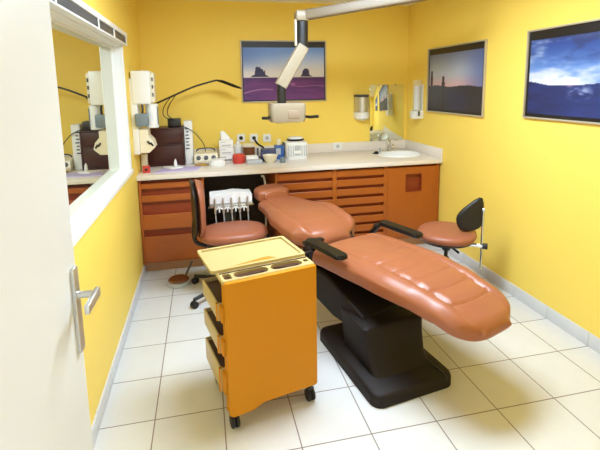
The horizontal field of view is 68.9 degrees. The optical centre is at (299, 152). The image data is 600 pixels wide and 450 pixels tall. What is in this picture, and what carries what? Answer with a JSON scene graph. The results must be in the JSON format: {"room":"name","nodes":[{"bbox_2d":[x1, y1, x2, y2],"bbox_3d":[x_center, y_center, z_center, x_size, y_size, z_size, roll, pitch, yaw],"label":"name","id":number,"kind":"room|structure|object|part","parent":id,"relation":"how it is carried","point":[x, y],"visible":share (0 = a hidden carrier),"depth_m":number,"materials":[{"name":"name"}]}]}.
{"room":"dental clinic","nodes":[
{"label":"dental clinic","id":0,"kind":"room"},
{"bbox_2d":[73,0,144,425],"bbox_3d":[-1.167,0.055,2.283,0.180,2.460,4.250,-3,9,-12],"label":"wall","id":1,"kind":"structure","parent":0,"point":[109,256],"depth_m":2.63,"materials":[{"name":"yellow paint"}]},
{"bbox_2d":[49,0,133,247],"bbox_3d":[-1.100,-0.209,2.264,0.118,1.054,2.200,-3,9,-12],"label":"window","id":2,"kind":"structure","parent":1,"relation":"in","point":[90,71],"depth_m":2.44,"materials":[{"name":"white plastic"}]},
{"bbox_3d":[-1.151,-0.177,2.241,0.006,0.930,2.130,-3,9,-12],"label":"pane","id":3,"kind":"part","parent":2,"relation":"part of","materials":[{"name":"clear glass"}]},
{"bbox_3d":[-1.072,-0.688,2.204,0.044,0.091,2.190,-3,9,-12],"label":"blind head rail","id":4,"kind":"part","parent":2,"relation":"part of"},
{"bbox_3d":[-1.097,0.297,2.329,0.090,0.034,2.180,-3,9,-12],"label":"sill","id":5,"kind":"part","parent":2,"relation":"part of","materials":[{"name":"white plastic"}]},
{"bbox_3d":[-1.310,-0.337,3.297,0.012,0.926,0.028,-3,9,-12],"label":"casing","id":6,"kind":"part","parent":2,"relation":"part of","materials":[{"name":"white plastic"}]},
{"bbox_2d":[91,265,145,448],"bbox_3d":[-0.989,1.266,2.183,0.010,0.090,3.525,-3,9,-12],"label":"baseboard","id":7,"kind":"structure","parent":1,"relation":"attached to","point":[95,427],"depth_m":2.48,"materials":[{"name":"grey tile"}]},
{"bbox_2d":[129,70,158,154],"bbox_3d":[-1.288,-0.338,3.643,0.202,0.680,0.248,-3,9,-12],"label":"machine","id":8,"kind":"object","parent":1,"relation":"attached to","point":[142,84],"depth_m":3.56,"materials":[{"name":"white plastic"}]},
{"bbox_2d":[136,0,408,234],"bbox_3d":[-0.183,-0.334,4.726,3.220,2.460,0.150,-3,9,-12],"label":"wall","id":9,"kind":"structure","parent":0,"point":[186,44],"depth_m":4.50,"materials":[{"name":"yellow paint"}]},
{"bbox_2d":[237,134,244,141],"bbox_3d":[-0.617,-0.156,4.569,0.085,0.085,0.014,-3,9,-12],"label":"wall socket","id":10,"kind":"object","parent":9,"relation":"attached to","point":[240,137],"visible":0.88,"depth_m":4.56,"materials":[{"name":"white plastic"}]},
{"bbox_2d":[250,134,257,141],"bbox_3d":[-0.485,-0.158,4.599,0.085,0.085,0.014,-3,9,-12],"label":"wall socket","id":11,"kind":"object","parent":9,"relation":"attached to","point":[253,137],"visible":0.97,"depth_m":4.59,"materials":[{"name":"white plastic"}]},
{"bbox_2d":[263,134,270,141],"bbox_3d":[-0.350,-0.159,4.629,0.085,0.085,0.014,-3,9,-12],"label":"wall socket","id":12,"kind":"object","parent":9,"relation":"attached to","point":[266,137],"visible":1,"depth_m":4.62,"materials":[{"name":"white plastic"}]},
{"bbox_2d":[240,40,326,102],"bbox_3d":[-0.162,-0.851,4.565,0.905,0.632,0.021,-3,9,-12],"label":"framed picture","id":13,"kind":"object","parent":9,"relation":"attached to","point":[262,61],"visible":0.86,"depth_m":4.55,"materials":[{"name":"printed picture paper"},{"name":"grey metal"}]},
{"bbox_2d":[353,94,368,120],"bbox_3d":[0.680,-0.493,4.752,0.165,0.280,0.130,-3,9,-12],"label":"paper towel dispenser","id":14,"kind":"object","parent":9,"relation":"attached to","point":[361,102],"visible":1,"depth_m":4.71,"materials":[{"name":"white plastic"}]},
{"bbox_2d":[370,84,403,140],"bbox_3d":[0.968,-0.450,4.873,0.400,0.625,0.018,-3,8,-12],"label":"wall mirror","id":15,"kind":"object","parent":9,"relation":"attached to","point":[386,101],"visible":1,"depth_m":4.87,"materials":[{"name":"clear glass"}]},
{"bbox_2d":[207,0,416,5],"bbox_3d":[0.276,-1.282,2.409,3.220,0.100,4.650,-3,9,-12],"label":"ceiling","id":16,"kind":"structure","parent":0,"point":[285,1],"depth_m":4.42,"materials":[{"name":"paint"}]},
{"bbox_2d":[262,0,425,122],"bbox_3d":[0.362,-0.774,3.123,1.258,1.124,0.348,0,9,7],"label":"light","id":17,"kind":"object","parent":16,"relation":"attached to","point":[281,111],"visible":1,"depth_m":3.22,"materials":[{"name":"beige plastic"}]},
{"bbox_3d":[-0.059,-0.649,3.267,0.256,0.338,0.068,-3,9,-12],"label":"arm","id":18,"kind":"part","parent":17,"relation":"part of","materials":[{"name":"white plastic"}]},
{"bbox_2d":[288,110,299,118],"bbox_3d":[-0.045,-0.286,3.239,0.085,0.060,0.012,-3,9,-12],"label":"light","id":19,"kind":"object","parent":17,"relation":"attached to","point":[292,114],"depth_m":3.23,"materials":[{"name":"white plastic"}]},
{"bbox_3d":[0.080,-0.271,3.251,0.033,0.029,0.165,-8,11,-40],"label":"handle","id":20,"kind":"part","parent":17,"relation":"part of","materials":[{"name":"black plastic"}]},
{"bbox_3d":[0.464,-1.048,3.088,0.889,0.160,0.070,2,9,18],"label":"arm","id":21,"kind":"part","parent":17,"relation":"part of","materials":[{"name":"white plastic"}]},
{"bbox_2d":[93,235,599,449],"bbox_3d":[0.496,1.367,1.999,3.420,0.100,6.300,-3,9,-12],"label":"floor","id":22,"kind":"structure","parent":0,"point":[531,385],"depth_m":2.27,"materials":[{"name":"white tile"}]},
{"bbox_2d":[138,177,206,270],"bbox_3d":[-1.178,0.583,4.165,0.539,0.848,0.757,-3,9,-12],"label":"base cabinet","id":23,"kind":"object","parent":22,"relation":"on","point":[165,204],"visible":0.59,"depth_m":3.80,"materials":[{"name":"orange wood"}]},
{"bbox_3d":[-1.105,0.352,3.781,0.499,0.109,0.050,-3,9,-12],"label":"drawer","id":24,"kind":"part","parent":23,"relation":"part of","materials":[{"name":"orange wood"}]},
{"bbox_3d":[-1.102,0.530,3.808,0.499,0.242,0.050,-3,9,-12],"label":"drawer","id":25,"kind":"part","parent":23,"relation":"part of","materials":[{"name":"orange wood"}]},
{"bbox_3d":[-1.107,0.265,3.767,0.499,0.057,0.050,-3,9,-12],"label":"drawer","id":26,"kind":"part","parent":23,"relation":"part of","materials":[{"name":"orange wood"}]},
{"bbox_3d":[-1.098,0.794,3.848,0.499,0.284,0.050,-3,9,-12],"label":"drawer","id":27,"kind":"part","parent":23,"relation":"part of","materials":[{"name":"orange wood"}]},
{"bbox_2d":[137,147,442,180],"bbox_3d":[-0.075,0.019,4.313,2.816,0.184,0.793,-3,9,-12],"label":"countertop","id":28,"kind":"structure","parent":23,"relation":"on","point":[365,158],"depth_m":4.10,"materials":[{"name":"white laminate"}]},
{"bbox_2d":[141,153,147,169],"bbox_3d":[-1.399,0.079,3.938,0.050,0.140,0.080,-3,9,-12],"label":"carton","id":29,"kind":"object","parent":28,"relation":"on","point":[144,157],"visible":0.7,"depth_m":3.90,"materials":[{"name":"beige cardboard"}]},
{"bbox_2d":[143,165,150,172],"bbox_3d":[-1.329,0.142,3.785,0.058,0.060,0.054,-3,9,-12],"label":"tin","id":30,"kind":"object","parent":28,"relation":"on","point":[146,169],"visible":1,"depth_m":3.76,"materials":[{"name":"metal"}]},
{"bbox_2d":[146,125,185,166],"bbox_3d":[-1.290,-0.074,4.214,0.345,0.355,0.300,-3,9,-12],"label":"shelf","id":31,"kind":"object","parent":28,"relation":"on","point":[170,146],"visible":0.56,"depth_m":4.08,"materials":[{"name":"brown laminate"}]},
{"bbox_2d":[156,79,241,127],"bbox_3d":[-0.965,-0.477,4.171,0.818,0.441,0.120,-3,9,-12],"label":"desk lamp","id":32,"kind":"object","parent":31,"relation":"on","point":[172,122],"visible":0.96,"depth_m":4.11,"materials":[{"name":"black plastic"}]},
{"bbox_3d":[-1.077,-0.575,4.130,0.590,0.231,0.017,-3,9,-12],"label":"arm","id":33,"kind":"part","parent":32,"relation":"part of","materials":[{"name":"black plastic"}]},
{"bbox_2d":[179,125,205,151],"bbox_3d":[-1.019,-0.135,4.150,0.237,0.264,0.016,-4,9,-19],"label":"power cable","id":34,"kind":"object","parent":32,"relation":"hanging from","point":[179,125],"visible":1,"depth_m":4.15,"materials":[{"name":"black plastic"}]},
{"bbox_3d":[-0.684,-0.661,4.207,0.237,0.093,0.100,-3,9,-12],"label":"lamp shade","id":35,"kind":"part","parent":32,"relation":"part of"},
{"bbox_2d":[154,166,200,172],"bbox_3d":[-1.087,0.146,3.905,0.400,0.008,0.220,-3,9,-12],"label":"document","id":36,"kind":"object","parent":28,"relation":"on","point":[188,168],"visible":0.93,"depth_m":3.87,"materials":[{"name":"purple paper"}]},
{"bbox_2d":[163,165,182,168],"bbox_3d":[-1.148,0.129,3.953,0.144,0.012,0.124,-7,11,-36],"label":"document","id":37,"kind":"object","parent":36,"relation":"on","point":[178,166],"visible":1,"depth_m":3.93,"materials":[{"name":"white paper"}]},
{"bbox_2d":[184,120,193,163],"bbox_3d":[-1.082,-0.112,4.260,0.075,0.410,0.201,-3,9,-12],"label":"file box","id":38,"kind":"object","parent":28,"relation":"on","point":[188,134],"visible":0.94,"depth_m":4.17,"materials":[{"name":"white plastic"}]},
{"bbox_2d":[195,163,207,165],"bbox_3d":[-0.923,0.110,4.086,0.115,0.020,0.072,-3,9,-12],"label":"dish","id":39,"kind":"object","parent":28,"relation":"on","point":[198,164],"visible":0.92,"depth_m":4.06,"materials":[{"name":"plastic"}]},
{"bbox_3d":[-0.908,0.026,4.222,0.220,0.144,0.209,-3,9,-12],"label":"dial unit","id":40,"kind":"part","parent":28,"relation":"part of","materials":[{"name":"beige plastic"}]},
{"bbox_2d":[209,158,224,166],"bbox_3d":[-0.773,0.085,4.072,0.156,0.068,0.156,-3,9,-12],"label":"lidded bowl","id":41,"kind":"object","parent":28,"relation":"on","point":[215,162],"visible":1,"depth_m":4.01,"materials":[{"name":"white plastic"}]},
{"bbox_2d":[219,139,233,161],"bbox_3d":[-0.727,-0.025,4.306,0.135,0.214,0.121,-3,9,-12],"label":"glove box","id":42,"kind":"object","parent":28,"relation":"on","point":[226,151],"visible":0.77,"depth_m":4.25,"materials":[{"name":"white cardboard"}]},
{"bbox_2d":[220,131,230,139],"bbox_3d":[-0.731,-0.175,4.284,0.103,0.083,0.080,-3,9,-12],"label":"tissue","id":43,"kind":"object","parent":42,"relation":"on","point":[223,136],"visible":1,"depth_m":4.25,"materials":[{"name":"white paper"}]},
{"bbox_2d":[233,141,242,153],"bbox_3d":[-0.634,-0.035,4.466,0.090,0.182,0.090,-3,9,-12],"label":"bottle","id":44,"kind":"object","parent":28,"relation":"on","point":[237,148],"visible":0.7,"depth_m":4.43,"materials":[{"name":"plastic"}]},
{"bbox_2d":[232,153,244,163],"bbox_3d":[-0.587,0.051,4.200,0.124,0.090,0.124,-3,9,-12],"label":"pot","id":45,"kind":"object","parent":28,"relation":"on","point":[238,158],"visible":1,"depth_m":4.15,"materials":[{"name":"plastic"}]},
{"bbox_2d":[242,143,254,159],"bbox_3d":[-0.518,-0.018,4.433,0.128,0.155,0.128,-3,9,-12],"label":"jar","id":46,"kind":"object","parent":28,"relation":"on","point":[248,148],"visible":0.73,"depth_m":4.38,"materials":[{"name":"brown glass"}]},
{"bbox_3d":[-0.519,-0.080,4.423,0.128,0.030,0.128,-3,9,-12],"label":"lid","id":47,"kind":"part","parent":46,"relation":"part of","materials":[{"name":"beige plastic"}]},
{"bbox_2d":[245,155,258,159],"bbox_3d":[-0.469,0.054,4.269,0.120,0.060,0.100,-3,9,-12],"label":"pack","id":48,"kind":"object","parent":28,"relation":"on","point":[246,156],"visible":0.58,"depth_m":4.22,"materials":[{"name":"white paper"}]},
{"bbox_2d":[246,159,262,163],"bbox_3d":[-0.434,0.082,4.161,0.150,0.036,0.090,-3,9,-12],"label":"pack","id":49,"kind":"object","parent":28,"relation":"on","point":[248,161],"visible":1,"depth_m":4.12,"materials":[{"name":"grey plastic"}]},
{"bbox_2d":[254,139,263,157],"bbox_3d":[-0.420,-0.049,4.492,0.108,0.195,0.070,-3,9,-12],"label":"handset","id":50,"kind":"object","parent":28,"relation":"on","point":[256,142],"visible":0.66,"depth_m":4.47,"materials":[{"name":"grey plastic"}]},
{"bbox_2d":[261,148,275,160],"bbox_3d":[-0.316,0.013,4.359,0.140,0.110,0.100,-3,9,-12],"label":"box","id":51,"kind":"object","parent":28,"relation":"on","point":[263,150],"visible":0.54,"depth_m":4.31,"materials":[{"name":"cardboard"}]},
{"bbox_2d":[263,154,277,162],"bbox_3d":[-0.285,0.056,4.191,0.144,0.075,0.144,-3,9,-12],"label":"bowl","id":52,"kind":"object","parent":28,"relation":"on","point":[269,158],"visible":1,"depth_m":4.15,"materials":[{"name":"beige ceramic"}]},
{"bbox_2d":[274,144,283,158],"bbox_3d":[-0.213,-0.012,4.409,0.085,0.140,0.086,-3,9,-12],"label":"box","id":53,"kind":"object","parent":28,"relation":"on","point":[279,148],"visible":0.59,"depth_m":4.37,"materials":[{"name":"blue cardboard"}]},
{"bbox_2d":[280,157,285,162],"bbox_3d":[-0.165,0.066,4.194,0.056,0.050,0.056,-3,9,-12],"label":"pot","id":54,"kind":"object","parent":28,"relation":"on","point":[282,159],"visible":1,"depth_m":4.17,"materials":[{"name":"plastic"}]},
{"bbox_2d":[282,136,307,159],"bbox_3d":[-0.053,-0.059,4.426,0.242,0.222,0.204,-3,9,-12],"label":"appliance","id":55,"kind":"object","parent":28,"relation":"on","point":[295,147],"visible":0.97,"depth_m":4.34,"materials":[{"name":"white plastic"}]},
{"bbox_3d":[-0.047,-0.158,4.415,0.156,0.022,0.132,-3,9,-12],"label":"lid","id":56,"kind":"part","parent":55,"relation":"part of","materials":[{"name":"white plastic"}]},
{"bbox_3d":[-0.023,-0.049,4.332,0.062,0.050,0.006,-3,9,-12],"label":"plate","id":57,"kind":"part","parent":55,"relation":"part of","materials":[{"name":"grey plastic"}]},
{"bbox_2d":[194,140,442,158],"bbox_3d":[-0.069,0.020,4.318,2.804,0.100,0.787,-3,9,-12],"label":"backsplash","id":58,"kind":"structure","parent":28,"relation":"on","point":[429,150],"depth_m":4.79,"materials":[{"name":"white laminate"}]},
{"bbox_2d":[333,142,341,149],"bbox_3d":[0.413,-0.074,4.796,0.100,0.085,0.014,-3,9,-12],"label":"wall socket","id":59,"kind":"object","parent":58,"relation":"attached to","point":[336,145],"visible":1,"depth_m":4.79,"materials":[{"name":"white plastic"}]},
{"bbox_2d":[386,139,396,150],"bbox_3d":[0.974,-0.077,4.719,0.123,0.137,0.158,3,10,25],"label":"mixer tap","id":60,"kind":"object","parent":28,"relation":"on","point":[389,144],"visible":0.95,"depth_m":4.75,"materials":[{"name":"silver metal"}]},
{"bbox_2d":[378,151,420,156],"bbox_3d":[1.039,0.048,4.566,0.450,0.090,0.370,-3,9,-12],"label":"washbasin","id":61,"kind":"object","parent":28,"relation":"in","point":[386,153],"visible":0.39,"depth_m":4.69,"materials":[{"name":"white ceramic"}]},
{"bbox_2d":[166,261,192,288],"bbox_3d":[-0.996,1.022,3.660,0.247,0.126,0.238,-5,10,-24],"label":"foot pedal","id":62,"kind":"object","parent":22,"relation":"on","point":[178,281],"visible":1,"depth_m":3.60,"materials":[{"name":"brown plastic"}]},
{"bbox_3d":[-0.957,0.990,3.762,0.025,0.094,0.110,2,9,20],"label":"lever","id":63,"kind":"part","parent":62,"relation":"part of","materials":[{"name":"grey plastic"}]},
{"bbox_2d":[189,179,267,308],"bbox_3d":[-0.519,0.645,3.439,0.710,0.925,0.747,-3,9,-12],"label":"stool","id":64,"kind":"object","parent":22,"relation":"on","point":[229,232],"visible":0.7,"depth_m":3.27,"materials":[{"name":"brown leather"}]},
{"bbox_3d":[-0.669,1.050,3.349,0.040,0.053,0.342,7,12,41],"label":"leg","id":65,"kind":"part","parent":64,"relation":"part of","materials":[{"name":"black plastic"}]},
{"bbox_3d":[-0.761,0.422,3.351,0.071,0.450,0.362,-3,9,-12],"label":"backrest","id":66,"kind":"part","parent":64,"relation":"part of","materials":[{"name":"orange leather"}]},
{"bbox_3d":[-0.718,1.018,3.565,0.342,0.053,0.040,3,9,23],"label":"leg","id":67,"kind":"part","parent":64,"relation":"part of","materials":[{"name":"black plastic"}]},
{"bbox_3d":[-0.520,0.623,3.435,0.536,0.090,0.410,-3,9,-12],"label":"seat","id":68,"kind":"part","parent":64,"relation":"part of","materials":[{"name":"orange leather"}]},
{"bbox_2d":[204,174,264,225],"bbox_3d":[-0.680,0.506,4.609,0.628,0.850,0.016,-3,9,-12],"label":"panel","id":69,"kind":"object","parent":22,"relation":"on","point":[250,181],"visible":0.21,"depth_m":4.58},
{"bbox_2d":[208,175,266,238],"bbox_3d":[-0.540,0.629,3.923,0.538,0.810,0.461,-3,9,-12],"label":"dental instrument unit","id":70,"kind":"object","parent":22,"relation":"on","point":[229,210],"visible":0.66,"depth_m":3.68,"materials":[{"name":"grey plastic"}]},
{"bbox_2d":[209,188,251,203],"bbox_3d":[-0.601,0.361,3.772,0.350,0.091,0.210,-3,9,-12],"label":"folded towel","id":71,"kind":"object","parent":70,"relation":"on","point":[235,194],"visible":0.99,"depth_m":3.69,"materials":[{"name":"white fabric"}]},
{"bbox_2d":[209,199,252,206],"bbox_3d":[-0.601,0.419,3.785,0.360,0.018,0.220,-3,9,-12],"label":"tray","id":72,"kind":"object","parent":70,"relation":"on","point":[241,203],"depth_m":3.67,"materials":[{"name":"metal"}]},
{"bbox_2d":[197,236,316,428],"bbox_3d":[-0.226,0.900,2.287,0.494,0.759,0.430,-5,10,-25],"label":"trolley","id":73,"kind":"object","parent":22,"relation":"on","point":[260,319],"visible":1,"depth_m":2.10,"materials":[{"name":"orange plastic"}]},
{"bbox_2d":[202,276,224,323],"bbox_3d":[-0.348,0.717,2.187,0.270,0.085,0.381,-3,9,-12],"label":"drawer","id":74,"kind":"object","parent":73,"relation":"on","point":[212,291],"depth_m":2.15,"materials":[{"name":"yellow plastic"}]},
{"bbox_2d":[204,307,226,356],"bbox_3d":[-0.346,0.880,2.212,0.270,0.085,0.381,-3,9,-12],"label":"drawer","id":75,"kind":"object","parent":73,"relation":"on","point":[215,328],"depth_m":2.15,"materials":[{"name":"yellow plastic"}]},
{"bbox_2d":[205,336,227,394],"bbox_3d":[-0.343,1.060,2.239,0.270,0.120,0.381,-3,9,-12],"label":"drawer","id":76,"kind":"object","parent":73,"relation":"on","point":[216,360],"depth_m":2.17,"materials":[{"name":"yellow plastic"}]},
{"bbox_3d":[-0.340,0.912,2.051,0.032,0.640,0.032,-5,10,-25],"label":"corner post","id":77,"kind":"part","parent":73,"relation":"part of","materials":[{"name":"yellow plastic"}]},
{"bbox_2d":[197,236,304,273],"bbox_3d":[-0.258,0.523,2.286,0.494,0.014,0.306,-5,10,-25],"label":"tray","id":78,"kind":"object","parent":73,"relation":"on","point":[244,255],"depth_m":2.27,"materials":[{"name":"beige plastic"}]},
{"bbox_3d":[-0.127,0.898,2.106,0.464,0.670,0.022,-5,10,-25],"label":"panel","id":79,"kind":"part","parent":73,"relation":"part of","materials":[{"name":"yellow plastic"}]},
{"bbox_2d":[265,169,334,250],"bbox_3d":[-0.028,0.526,4.416,0.558,0.848,0.757,-3,9,-12],"label":"base cabinet","id":80,"kind":"object","parent":22,"relation":"on","point":[318,185],"visible":0.31,"depth_m":4.04,"materials":[{"name":"orange wood"}]},
{"bbox_3d":[0.045,0.285,4.030,0.518,0.086,0.050,-3,9,-12],"label":"drawer","id":81,"kind":"part","parent":80,"relation":"part of","materials":[{"name":"orange wood"}]},
{"bbox_3d":[0.043,0.208,4.019,0.518,0.061,0.050,-3,9,-12],"label":"drawer","id":82,"kind":"part","parent":80,"relation":"part of","materials":[{"name":"orange wood"}]},
{"bbox_3d":[0.046,0.374,4.044,0.518,0.086,0.050,-3,9,-12],"label":"drawer","id":83,"kind":"part","parent":80,"relation":"part of","materials":[{"name":"orange wood"}]},
{"bbox_3d":[0.048,0.463,4.057,0.518,0.086,0.050,-3,9,-12],"label":"drawer","id":84,"kind":"part","parent":80,"relation":"part of","materials":[{"name":"orange wood"}]},
{"bbox_2d":[335,166,385,236],"bbox_3d":[0.494,0.501,4.530,0.508,0.848,0.757,-3,9,-12],"label":"base cabinet","id":85,"kind":"object","parent":22,"relation":"on","point":[360,192],"visible":0.55,"depth_m":4.16,"materials":[{"name":"orange wood"}]},
{"bbox_3d":[0.570,0.437,4.171,0.468,0.086,0.050,-3,9,-12],"label":"drawer","id":86,"kind":"part","parent":85,"relation":"part of","materials":[{"name":"orange wood"}]},
{"bbox_3d":[0.568,0.348,4.158,0.468,0.086,0.050,-3,9,-12],"label":"drawer","id":87,"kind":"part","parent":85,"relation":"part of","materials":[{"name":"orange wood"}]},
{"bbox_3d":[0.567,0.259,4.144,0.468,0.086,0.050,-3,9,-12],"label":"drawer","id":88,"kind":"part","parent":85,"relation":"part of","materials":[{"name":"orange wood"}]},
{"bbox_3d":[0.566,0.182,4.132,0.468,0.061,0.050,-3,9,-12],"label":"drawer","id":89,"kind":"part","parent":85,"relation":"part of","materials":[{"name":"orange wood"}]},
{"bbox_3d":[0.571,0.526,4.185,0.468,0.086,0.050,-3,9,-12],"label":"drawer","id":90,"kind":"part","parent":85,"relation":"part of","materials":[{"name":"orange wood"}]},
{"bbox_3d":[0.572,0.615,4.198,0.468,0.086,0.050,-3,9,-12],"label":"drawer","id":91,"kind":"part","parent":85,"relation":"part of","materials":[{"name":"orange wood"}]},
{"bbox_3d":[0.575,0.793,4.226,0.468,0.086,0.050,-3,9,-12],"label":"drawer","id":92,"kind":"part","parent":85,"relation":"part of","materials":[{"name":"orange wood"}]},
{"bbox_3d":[0.574,0.704,4.212,0.468,0.086,0.050,-3,9,-12],"label":"drawer","id":93,"kind":"part","parent":85,"relation":"part of","materials":[{"name":"orange wood"}]},
{"bbox_2d":[254,184,511,408],"bbox_3d":[0.290,0.781,2.993,0.802,0.764,2.235,-7,10,-33],"label":"dental chair","id":94,"kind":"object","parent":22,"relation":"on","point":[381,288],"visible":1,"depth_m":2.45,"materials":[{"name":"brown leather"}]},
{"bbox_3d":[0.022,0.517,3.439,0.600,0.208,0.870,-7,10,-33],"label":"backrest","id":95,"kind":"part","parent":94,"relation":"part of","materials":[{"name":"orange leather"}]},
{"bbox_3d":[0.153,0.581,2.655,0.085,0.029,0.370,-7,10,-33],"label":"armrest","id":96,"kind":"part","parent":94,"relation":"part of","materials":[{"name":"black plastic"}]},
{"bbox_3d":[0.286,0.872,2.812,0.280,0.240,0.676,-7,10,-33],"label":"lift arm","id":97,"kind":"part","parent":94,"relation":"part of"},
{"bbox_3d":[0.686,0.521,2.997,0.085,0.029,0.370,-7,10,-33],"label":"armrest","id":98,"kind":"part","parent":94,"relation":"part of","materials":[{"name":"black plastic"}]},
{"bbox_3d":[0.616,0.717,2.550,0.594,0.211,1.160,-7,10,-33],"label":"seat","id":99,"kind":"part","parent":94,"relation":"part of","materials":[{"name":"orange leather"}]},
{"bbox_2d":[385,163,439,243],"bbox_3d":[1.020,0.475,4.643,0.564,0.848,0.761,-3,9,-12],"label":"base cabinet","id":100,"kind":"object","parent":22,"relation":"on","point":[412,191],"visible":0.49,"depth_m":4.27,"materials":[{"name":"orange wood"}]},
{"bbox_2d":[417,197,487,268],"bbox_3d":[1.123,0.700,3.352,0.580,0.789,0.553,3,10,25],"label":"stool","id":101,"kind":"object","parent":22,"relation":"on","point":[445,235],"visible":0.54,"depth_m":3.19,"materials":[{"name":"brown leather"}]},
{"bbox_3d":[1.113,0.607,3.320,0.430,0.073,0.450,3,10,25],"label":"seat","id":102,"kind":"part","parent":101,"relation":"part of","materials":[{"name":"orange leather"}]},
{"bbox_3d":[1.246,0.445,3.211,0.196,0.284,0.097,3,10,25],"label":"backrest","id":103,"kind":"part","parent":101,"relation":"part of","materials":[{"name":"black plastic"}]},
{"bbox_3d":[1.274,0.687,3.255,0.156,0.036,0.026,3,10,25],"label":"support arm","id":104,"kind":"part","parent":101,"relation":"part of","materials":[{"name":"silver metal"}]},
{"bbox_3d":[1.360,0.687,3.213,0.035,0.044,0.044,3,10,25],"label":"knob","id":105,"kind":"part","parent":101,"relation":"part of","materials":[{"name":"black plastic"}]},
{"bbox_2d":[406,0,599,337],"bbox_3d":[1.746,-0.089,2.918,0.150,2.460,4.250,-3,9,-12],"label":"wall","id":106,"kind":"structure","parent":0,"point":[537,181],"depth_m":3.23,"materials":[{"name":"yellow paint"}]},
{"bbox_2d":[410,84,423,118],"bbox_3d":[1.228,-0.560,4.574,0.110,0.402,0.116,-3,9,-12],"label":"dispenser","id":107,"kind":"object","parent":106,"relation":"attached to","point":[417,112],"visible":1,"depth_m":4.56,"materials":[{"name":"white plastic"}]},
{"bbox_3d":[1.276,-0.559,4.591,0.008,0.320,0.060,-3,9,-12],"label":"wall plate","id":108,"kind":"part","parent":107,"relation":"part of","materials":[{"name":"white plastic"}]},
{"bbox_2d":[426,39,487,116],"bbox_3d":[1.397,-0.667,3.984,0.021,0.625,0.925,-3,9,-12],"label":"framed picture","id":109,"kind":"object","parent":106,"relation":"attached to","point":[456,73],"visible":1,"depth_m":3.91,"materials":[{"name":"silver metal"},{"name":"printed paper"}]},
{"bbox_2d":[448,249,599,353],"bbox_3d":[1.754,1.131,2.782,0.010,0.090,3.525,-3,9,-12],"label":"baseboard","id":110,"kind":"structure","parent":106,"relation":"attached to","point":[561,321],"depth_m":3.11,"materials":[{"name":"grey tile"}]},
{"bbox_2d":[522,18,599,124],"bbox_3d":[1.697,-0.486,2.651,0.021,0.605,0.910,-3,9,-12],"label":"framed picture","id":111,"kind":"object","parent":106,"relation":"attached to","point":[562,79],"visible":1,"depth_m":2.77,"materials":[{"name":"silver metal"},{"name":"printed paper"}]},
{"bbox_3d":[0.772,0.297,0.493,2.820,2.460,0.120,-3,9,-12],"label":"wall","id":112,"kind":"structure","parent":0,"visible":0},
{"bbox_2d":[0,0,100,449],"bbox_3d":[-0.515,0.488,0.758,0.101,2.030,0.860,-2,9,-9],"label":"door","id":113,"kind":"structure","parent":112,"relation":"in","point":[44,404],"depth_m":0.94,"materials":[{"name":"paint"}]},
{"bbox_3d":[-0.584,0.411,1.149,0.010,0.235,0.034,-2,9,-9],"label":"handle plate","id":114,"kind":"part","parent":113,"relation":"part of","materials":[{"name":"metal"}]},
{"bbox_3d":[-0.550,0.377,1.114,0.055,0.032,0.099,-2,9,-9],"label":"handle lever","id":115,"kind":"part","parent":113,"relation":"part of","materials":[{"name":"metal"}]}
]}

